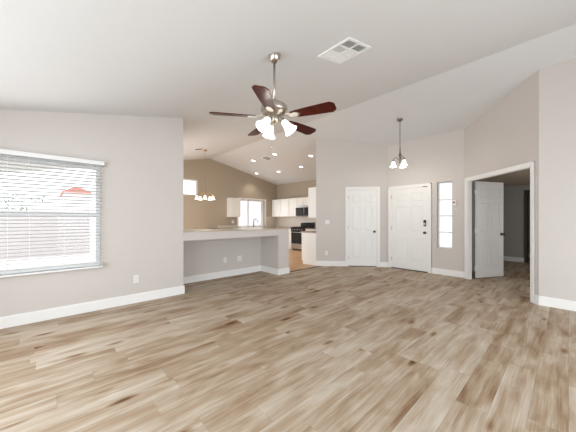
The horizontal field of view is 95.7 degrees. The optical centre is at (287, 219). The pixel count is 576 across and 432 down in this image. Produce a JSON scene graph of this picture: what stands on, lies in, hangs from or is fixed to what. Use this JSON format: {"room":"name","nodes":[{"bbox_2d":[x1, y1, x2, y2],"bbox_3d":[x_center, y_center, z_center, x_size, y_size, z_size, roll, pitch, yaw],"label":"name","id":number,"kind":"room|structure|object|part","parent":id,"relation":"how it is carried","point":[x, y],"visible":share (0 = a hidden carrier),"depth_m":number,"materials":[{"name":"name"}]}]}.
{"room":"living room","nodes":[
{"label":"living room","id":0,"kind":"room"},
{"bbox_2d":[0,109,288,316],"bbox_3d":[-2.302,-0.243,4.604,5.490,3.026,0.920,0,0,-43],"label":"wall","id":1,"kind":"structure","parent":0,"point":[141,226],"depth_m":3.91,"materials":[{"name":"beige paint"}]},
{"bbox_2d":[0,154,99,273],"bbox_3d":[-3.260,-0.055,3.189,1.560,1.410,0.050,0,0,-43],"label":"window","id":2,"kind":"structure","parent":1,"relation":"in","point":[7,158],"depth_m":3.42,"materials":[{"name":"plastic"}]},
{"bbox_2d":[0,149,104,277],"bbox_3d":[-3.181,-0.068,3.100,1.656,1.475,0.079,0,0,-43],"label":"window blind","id":3,"kind":"object","parent":2,"relation":"attached to","point":[21,154],"visible":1,"depth_m":3.27,"materials":[{"name":"plastic"}]},
{"bbox_3d":[-3.171,-0.051,3.122,1.303,1.398,0.052,0,0,-43],"label":"ladder cord","id":4,"kind":"part","parent":3,"relation":"part of","materials":[{"name":"plastic"}]},
{"bbox_3d":[-3.194,0.659,3.101,1.618,0.022,0.050,0,0,-43],"label":"rail","id":5,"kind":"part","parent":3,"relation":"part of","materials":[{"name":"white plastic"}]},
{"bbox_2d":[0,265,102,274],"bbox_3d":[-3.216,0.659,3.141,1.620,0.022,0.080,0,0,-43],"label":"trim","id":6,"kind":"structure","parent":1,"relation":"attached to","point":[93,265],"depth_m":3.29,"materials":[{"name":"white wood"}]},
{"bbox_2d":[133,275,138,282],"bbox_3d":[-2.310,0.910,3.962,0.072,0.116,0.009,0,0,-43],"label":"wall outlet","id":7,"kind":"object","parent":1,"relation":"attached to","point":[135,277],"visible":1,"depth_m":3.96,"materials":[{"name":"white plastic"}]},
{"bbox_2d":[0,265,289,328],"bbox_3d":[-2.291,1.202,4.603,5.505,0.135,0.935,0,0,-43],"label":"baseboard","id":8,"kind":"structure","parent":1,"relation":"attached to","point":[58,312],"depth_m":3.79,"materials":[{"name":"white wood"}]},
{"bbox_2d":[183,228,286,232],"bbox_3d":[-1.219,0.227,5.649,2.440,0.013,0.920,0,0,-43],"label":"bar","id":9,"kind":"object","parent":1,"relation":"on","point":[231,229],"visible":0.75,"depth_m":5.55,"materials":[{"name":"stone"}]},
{"bbox_2d":[183,159,276,229],"bbox_3d":[-2.966,-0.564,10.332,6.510,3.667,0.140,0,0,-43],"label":"wall","id":10,"kind":"structure","parent":0,"point":[223,181],"depth_m":10.32,"materials":[{"name":"beige paint"}]},
{"bbox_2d":[183,179,196,195],"bbox_3d":[-3.903,-1.180,9.496,1.200,0.600,0.050,0,0,-43],"label":"window","id":11,"kind":"structure","parent":10,"relation":"in","point":[183,179],"depth_m":9.84,"materials":[{"name":"plastic"}]},
{"bbox_2d":[227,198,239,216],"bbox_3d":[-2.223,-0.480,10.707,0.470,0.780,0.316,0,0,-43],"label":"upper cabinet","id":12,"kind":"object","parent":10,"relation":"attached to","point":[233,204],"visible":1,"depth_m":10.58,"materials":[{"name":"white wood"}]},
{"bbox_3d":[-2.135,-0.479,10.612,0.446,0.762,0.020,0,0,-43],"label":"door","id":13,"kind":"part","parent":12,"relation":"part of","materials":[{"name":"white wood"}]},
{"bbox_2d":[217,217,276,227],"bbox_3d":[-1.673,0.120,11.428,3.098,0.470,0.012,0,0,-43],"label":"backsplash","id":14,"kind":"structure","parent":10,"relation":"attached to","point":[270,221],"depth_m":12.13,"materials":[{"name":"beige tile"}]},
{"bbox_2d":[0,249,575,431],"bbox_3d":[1.260,1.320,6.286,13.400,0.100,11.900,0,0,-43],"label":"floor","id":15,"kind":"structure","parent":0,"point":[322,348],"depth_m":2.36,"materials":[{"name":"brown wood"}]},
{"bbox_2d":[287,228,292,249],"bbox_3d":[-0.196,0.830,11.661,0.636,0.880,1.640,0,0,-43],"label":"base cabinet","id":16,"kind":"object","parent":15,"relation":"on","point":[287,228],"visible":0.2,"depth_m":10.94,"materials":[{"name":"white wood"}]},
{"bbox_2d":[208,227,290,228],"bbox_3d":[-1.261,0.371,10.682,3.526,0.033,1.658,0,0,-43],"label":"countertop","id":17,"kind":"structure","parent":16,"relation":"on","point":[241,227],"depth_m":11.11,"materials":[{"name":"beige stone"}]},
{"bbox_2d":[291,222,314,249],"bbox_3d":[0.596,0.680,10.739,0.698,1.120,0.764,0,0,-43],"label":"range","id":18,"kind":"object","parent":15,"relation":"on","point":[296,235],"visible":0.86,"depth_m":10.62,"materials":[{"name":"silver metal"}]},
{"bbox_3d":[0.392,0.740,10.550,0.030,0.500,0.740,0,0,-43],"label":"oven door","id":19,"kind":"part","parent":18,"relation":"part of","materials":[{"name":"black glass"}]},
{"bbox_3d":[0.392,1.105,10.550,0.030,0.210,0.740,0,0,-43],"label":"drawer","id":20,"kind":"part","parent":18,"relation":"part of","materials":[{"name":"silver metal"}]},
{"bbox_3d":[0.389,0.425,10.546,0.040,0.110,0.760,0,0,-43],"label":"control panel","id":21,"kind":"part","parent":18,"relation":"part of","materials":[{"name":"black metal"}]},
{"bbox_2d":[302,233,315,265],"bbox_3d":[0.903,0.828,7.618,0.910,0.885,0.578,0,0,-43],"label":"base cabinet","id":22,"kind":"object","parent":15,"relation":"on","point":[308,239],"visible":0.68,"depth_m":7.28,"materials":[{"name":"white wood"}]},
{"bbox_2d":[300,231,315,232],"bbox_3d":[0.900,0.366,7.625,0.945,0.033,0.587,0,0,-43],"label":"countertop","id":23,"kind":"structure","parent":22,"relation":"on","point":[300,231],"depth_m":7.40,"materials":[{"name":"beige stone"}]},
{"bbox_2d":[0,0,575,186],"bbox_3d":[1.226,-1.758,6.323,13.400,1.517,12.000,0,0,-43],"label":"ceiling","id":24,"kind":"structure","parent":0,"point":[437,66],"depth_m":3.00,"materials":[{"name":"paint"}]},
{"bbox_2d":[195,150,214,199],"bbox_3d":[-2.565,-1.372,8.005,0.593,1.538,0.597,0,0,-43],"label":"chandelier","id":25,"kind":"object","parent":24,"relation":"hanging from","point":[204,194],"visible":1,"depth_m":7.99,"materials":[{"name":"white glass"}]},
{"bbox_2d":[209,52,336,148],"bbox_3d":[-0.122,-1.252,2.796,1.243,1.010,1.281,0,0,-43],"label":"ceiling fan","id":26,"kind":"object","parent":24,"relation":"hanging from","point":[274,109],"visible":0.99,"depth_m":2.68,"materials":[{"name":"brown wood"}]},
{"bbox_3d":[-0.569,-1.075,2.683,0.462,0.042,0.150,0,0,-10],"label":"blade","id":27,"kind":"part","parent":26,"relation":"part of","materials":[{"name":"brown wood"}]},
{"bbox_3d":[-0.350,-1.075,3.140,0.150,0.042,0.462,0,0,-28],"label":"blade","id":28,"kind":"part","parent":26,"relation":"part of","materials":[{"name":"brown wood"}]},
{"bbox_3d":[-0.238,-0.964,2.631,0.164,0.169,0.150,0,0,-43],"label":"lamp shade","id":29,"kind":"part","parent":26,"relation":"part of","materials":[{"name":"white glass"}]},
{"bbox_3d":[-0.202,-1.075,2.334,0.150,0.042,0.462,0,0,8],"label":"blade","id":30,"kind":"part","parent":26,"relation":"part of","materials":[{"name":"brown wood"}]},
{"bbox_3d":[-0.202,-0.964,2.913,0.149,0.169,0.162,0,0,-43],"label":"lamp shade","id":31,"kind":"part","parent":26,"relation":"part of","materials":[{"name":"white glass"}]},
{"bbox_3d":[0.023,-0.964,2.743,0.149,0.169,0.155,0,0,-43],"label":"lamp shade","id":32,"kind":"part","parent":26,"relation":"part of","materials":[{"name":"white glass"}]},
{"bbox_3d":[0.145,-1.075,3.080,0.465,0.042,0.154,0,0,-43],"label":"blade","id":33,"kind":"part","parent":26,"relation":"part of","materials":[{"name":"brown wood"}]},
{"bbox_3d":[0.244,-1.075,2.575,0.462,0.042,0.150,0,0,26],"label":"blade","id":34,"kind":"part","parent":26,"relation":"part of","materials":[{"name":"brown wood"}]},
{"bbox_2d":[318,37,370,63],"bbox_3d":[0.631,-1.879,2.923,0.424,0.106,0.420,0,0,-43],"label":"ceiling vent","id":35,"kind":"object","parent":24,"relation":"in","point":[343,56],"visible":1,"depth_m":2.93,"materials":[{"name":"grey metal"}]},
{"bbox_3d":[0.486,-1.859,2.946,0.169,0.010,0.097,-16,11,-42],"label":"louvre panel","id":36,"kind":"part","parent":35,"relation":"part of","materials":[{"name":"white metal"}]},
{"bbox_3d":[0.567,-1.859,2.858,0.169,0.005,0.093,-16,11,-42],"label":"louvre panel","id":37,"kind":"part","parent":35,"relation":"part of","materials":[{"name":"white metal"}]},
{"bbox_3d":[0.618,-1.898,3.070,0.169,0.010,0.097,-16,11,-42],"label":"louvre panel","id":38,"kind":"part","parent":35,"relation":"part of","materials":[{"name":"white metal"}]},
{"bbox_3d":[0.700,-1.898,2.982,0.169,0.010,0.097,-16,11,-42],"label":"louvre panel","id":39,"kind":"part","parent":35,"relation":"part of","materials":[{"name":"white metal"}]},
{"bbox_2d":[390,118,406,167],"bbox_3d":[2.459,-1.662,5.683,0.346,1.039,0.376,0,0,-43],"label":"pendant light","id":40,"kind":"object","parent":24,"relation":"hanging from","point":[403,163],"visible":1,"depth_m":5.65,"materials":[{"name":"white glass"}]},
{"bbox_3d":[2.305,-1.201,5.700,0.142,0.118,0.143,0,0,-43],"label":"lamp shade","id":41,"kind":"part","parent":40,"relation":"part of","materials":[{"name":"white glass"}]},
{"bbox_2d":[277,179,315,216],"bbox_3d":[1.185,-0.197,10.733,0.120,2.934,4.920,0,0,-43],"label":"wall","id":42,"kind":"structure","parent":0,"point":[297,189],"depth_m":11.56,"materials":[{"name":"beige paint"}]},
{"bbox_2d":[272,199,280,216],"bbox_3d":[-0.445,-0.510,12.143,0.346,0.790,0.596,0,0,-43],"label":"upper cabinet","id":43,"kind":"object","parent":42,"relation":"attached to","point":[275,203],"visible":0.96,"depth_m":12.02,"materials":[{"name":"white wood"}]},
{"bbox_2d":[280,199,288,216],"bbox_3d":[-0.057,-0.510,11.725,0.346,0.790,0.536,0,0,-43],"label":"upper cabinet","id":44,"kind":"object","parent":42,"relation":"attached to","point":[284,203],"visible":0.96,"depth_m":11.62,"materials":[{"name":"white wood"}]},
{"bbox_2d":[289,198,301,216],"bbox_3d":[0.303,-0.510,11.336,0.346,0.790,0.516,0,0,-43],"label":"upper cabinet","id":45,"kind":"object","parent":42,"relation":"attached to","point":[292,201],"visible":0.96,"depth_m":11.24,"materials":[{"name":"white wood"}]},
{"bbox_3d":[0.197,-0.509,11.238,0.020,0.772,0.492,0,0,-43],"label":"door","id":46,"kind":"part","parent":45,"relation":"part of","materials":[{"name":"white wood"}]},
{"bbox_2d":[277,216,315,227],"bbox_3d":[0.898,0.120,10.944,0.012,0.470,4.220,0,0,-43],"label":"backsplash","id":47,"kind":"structure","parent":42,"relation":"attached to","point":[281,221],"depth_m":11.69,"materials":[{"name":"beige tile"}]},
{"bbox_2d":[297,197,307,205],"bbox_3d":[0.730,-0.738,10.877,0.346,0.335,0.720,0,0,-43],"label":"upper cabinet","id":48,"kind":"object","parent":42,"relation":"attached to","point":[301,201],"visible":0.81,"depth_m":10.79,"materials":[{"name":"white wood"}]},
{"bbox_3d":[0.503,-0.737,10.908,0.020,0.317,0.342,0,0,-43],"label":"door","id":49,"kind":"part","parent":48,"relation":"part of","materials":[{"name":"white wood"}]},
{"bbox_2d":[296,205,307,215],"bbox_3d":[0.704,-0.347,10.839,0.437,0.435,0.740,0,0,-43],"label":"microwave","id":50,"kind":"object","parent":48,"relation":"attached to","point":[302,210],"visible":0.72,"depth_m":10.69,"materials":[{"name":"silver metal"}]},
{"bbox_3d":[0.509,-0.310,10.798,0.020,0.340,0.525,0,0,-43],"label":"door","id":51,"kind":"part","parent":50,"relation":"part of","materials":[{"name":"black glass"}]},
{"bbox_3d":[0.744,-0.737,10.649,0.020,0.317,0.342,0,0,-43],"label":"door","id":52,"kind":"part","parent":48,"relation":"part of","materials":[{"name":"white wood"}]},
{"bbox_2d":[316,138,386,261],"bbox_3d":[1.702,-0.490,7.064,1.869,3.519,0.120,0,0,5],"label":"wall","id":53,"kind":"structure","parent":0,"point":[340,164],"depth_m":7.03,"materials":[{"name":"beige paint"}]},
{"bbox_2d":[316,261,386,266],"bbox_3d":[1.695,1.202,6.997,1.869,0.135,0.015,0,0,5],"label":"baseboard","id":54,"kind":"structure","parent":53,"relation":"attached to","point":[318,263],"depth_m":7.04,"materials":[{"name":"white wood"}]},
{"bbox_2d":[345,186,379,266],"bbox_3d":[1.998,0.202,7.011,0.904,2.137,0.179,0,0,5],"label":"door","id":55,"kind":"structure","parent":53,"relation":"in","point":[362,204],"depth_m":6.99,"materials":[{"name":"white wood"}]},
{"bbox_2d":[387,129,463,271],"bbox_3d":[3.270,-0.356,6.326,0.140,3.252,1.741,0,0,-43],"label":"wall","id":56,"kind":"structure","parent":0,"point":[435,159],"depth_m":6.02,"materials":[{"name":"beige paint"}]},
{"bbox_2d":[388,183,431,272],"bbox_3d":[3.045,0.209,6.527,0.203,2.122,1.044,0,0,-43],"label":"door","id":57,"kind":"structure","parent":56,"relation":"in","point":[409,206],"depth_m":6.48,"materials":[{"name":"white wood"}]},
{"bbox_2d":[387,262,462,277],"bbox_3d":[3.213,1.202,6.273,0.015,0.135,1.741,0,0,-43],"label":"baseboard","id":58,"kind":"structure","parent":56,"relation":"attached to","point":[446,272],"depth_m":5.87,"materials":[{"name":"white wood"}]},
{"bbox_2d":[438,182,451,248],"bbox_3d":[3.630,-0.092,5.992,0.035,1.515,0.310,0,0,-43],"label":"window","id":59,"kind":"structure","parent":56,"relation":"in","point":[442,182],"depth_m":6.08,"materials":[{"name":"plastic"}]},
{"bbox_2d":[472,180,477,270],"bbox_3d":[5.646,0.120,7.492,4.930,2.300,0.100,0,0,-43],"label":"wall","id":60,"kind":"structure","parent":0,"point":[473,182],"depth_m":6.44,"materials":[{"name":"grey paint"}]},
{"bbox_2d":[464,70,538,295],"bbox_3d":[3.805,-0.493,4.751,0.075,3.525,1.776,0,0,3],"label":"wall","id":61,"kind":"structure","parent":0,"point":[506,135],"depth_m":4.39,"materials":[{"name":"beige paint"}]},
{"bbox_2d":[475,181,504,277],"bbox_3d":[4.361,0.224,5.662,0.825,2.062,0.169,0,0,-16],"label":"door","id":62,"kind":"structure","parent":61,"relation":"in","point":[489,234],"depth_m":5.64,"materials":[{"name":"white wood"}]},
{"bbox_2d":[464,161,534,302],"bbox_3d":[3.795,0.197,4.757,0.103,2.147,1.659,0,0,3],"label":"door frame","id":63,"kind":"structure","parent":61,"relation":"in","point":[530,165],"depth_m":4.77,"materials":[{"name":"white wood"}]},
{"bbox_2d":[463,272,538,304],"bbox_3d":[3.760,1.202,4.754,0.015,0.135,1.776,0,0,3],"label":"baseboard","id":64,"kind":"structure","parent":61,"relation":"attached to","point":[536,297],"depth_m":3.89,"materials":[{"name":"white wood"}]},
{"bbox_2d":[503,185,529,262],"bbox_3d":[7.729,0.120,6.902,0.120,2.300,3.600,0,0,-43],"label":"wall","id":65,"kind":"structure","parent":0,"point":[513,196],"depth_m":7.82,"materials":[{"name":"grey paint"}]},
{"bbox_2d":[503,256,523,261],"bbox_3d":[7.679,1.202,6.856,0.015,0.135,3.600,0,0,-43],"label":"baseboard","id":66,"kind":"structure","parent":65,"relation":"attached to","point":[505,258],"depth_m":7.82,"materials":[{"name":"white wood"}]},
{"bbox_2d":[524,190,529,262],"bbox_3d":[7.311,0.210,7.346,0.148,2.120,0.960,0,0,-43],"label":"trim","id":67,"kind":"structure","parent":65,"relation":"attached to","point":[525,191],"depth_m":7.62,"materials":[{"name":"brown wood"}]},
{"bbox_2d":[528,193,529,253],"bbox_3d":[8.748,0.120,7.847,0.100,2.300,3.600,0,0,-43],"label":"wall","id":68,"kind":"structure","parent":0,"point":[528,193],"depth_m":8.61,"materials":[{"name":"grey paint"}]},
{"bbox_2d":[539,58,575,300],"bbox_3d":[4.551,-0.493,3.064,0.120,3.525,2.300,0,0,-43],"label":"wall","id":69,"kind":"structure","parent":0,"point":[557,82],"depth_m":3.73,"materials":[{"name":"beige paint"}]},
{"bbox_2d":[539,296,575,310],"bbox_3d":[4.501,1.202,3.018,0.015,0.135,2.300,0,0,-43],"label":"baseboard","id":70,"kind":"structure","parent":69,"relation":"attached to","point":[544,301],"depth_m":3.71,"materials":[{"name":"white wood"}]},
{"label":"outside","id":71,"kind":"structure","parent":0,"visible":0},
{"bbox_2d":[0,230,95,269],"bbox_3d":[-15.206,1.440,16.380,60.000,0.100,35.300,0,0,-43],"label":"ground","id":72,"kind":"structure","parent":71,"point":[88,257],"depth_m":8.76,"materials":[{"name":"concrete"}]},
{"bbox_2d":[0,193,47,210],"bbox_3d":[-10.364,0.179,9.963,1.811,2.434,1.804,0,0,-43],"label":"shrub","id":73,"kind":"object","parent":72,"relation":"on","point":[23,193],"visible":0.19,"depth_m":9.99,"materials":[{"name":"green plant"}]},
{"bbox_2d":[0,210,89,259],"bbox_3d":[-13.702,0.540,5.427,15.300,1.700,0.260,0,0,-43],"label":"fence","id":74,"kind":"object","parent":72,"relation":"on","point":[80,249],"visible":0.6,"depth_m":9.62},
{"bbox_2d":[60,188,91,211],"bbox_3d":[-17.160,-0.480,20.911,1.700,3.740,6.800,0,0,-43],"label":"house","id":75,"kind":"structure","parent":72,"relation":"on","point":[64,191],"depth_m":18.74,"materials":[{"name":"concrete"}]},
{"bbox_2d":[237,198,265,226],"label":"window","id":76,"kind":"structure","parent":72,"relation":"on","point":[254,206],"depth_m":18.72,"materials":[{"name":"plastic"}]},
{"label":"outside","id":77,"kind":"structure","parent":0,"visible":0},
{"bbox_2d":[439,242,451,247],"bbox_3d":[11.356,1.340,14.805,23.210,0.100,2.750,0,0,-43],"label":"ground porch","id":78,"kind":"structure","parent":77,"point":[449,244],"depth_m":12.77,"materials":[{"name":"concrete"}]},
{"bbox_3d":[1.857,-0.474,8.024,2.580,3.488,0.120,0,0,-43],"label":"wall","id":79,"kind":"structure","parent":0,"visible":0},
{"bbox_2d":[308,187,315,217],"bbox_3d":[0.937,-0.460,7.472,0.760,0.840,0.318,0,0,-43],"label":"upper cabinet","id":80,"kind":"object","parent":79,"relation":"attached to","point":[311,191],"visible":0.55,"depth_m":7.19,"materials":[{"name":"white wood"}]}
]}

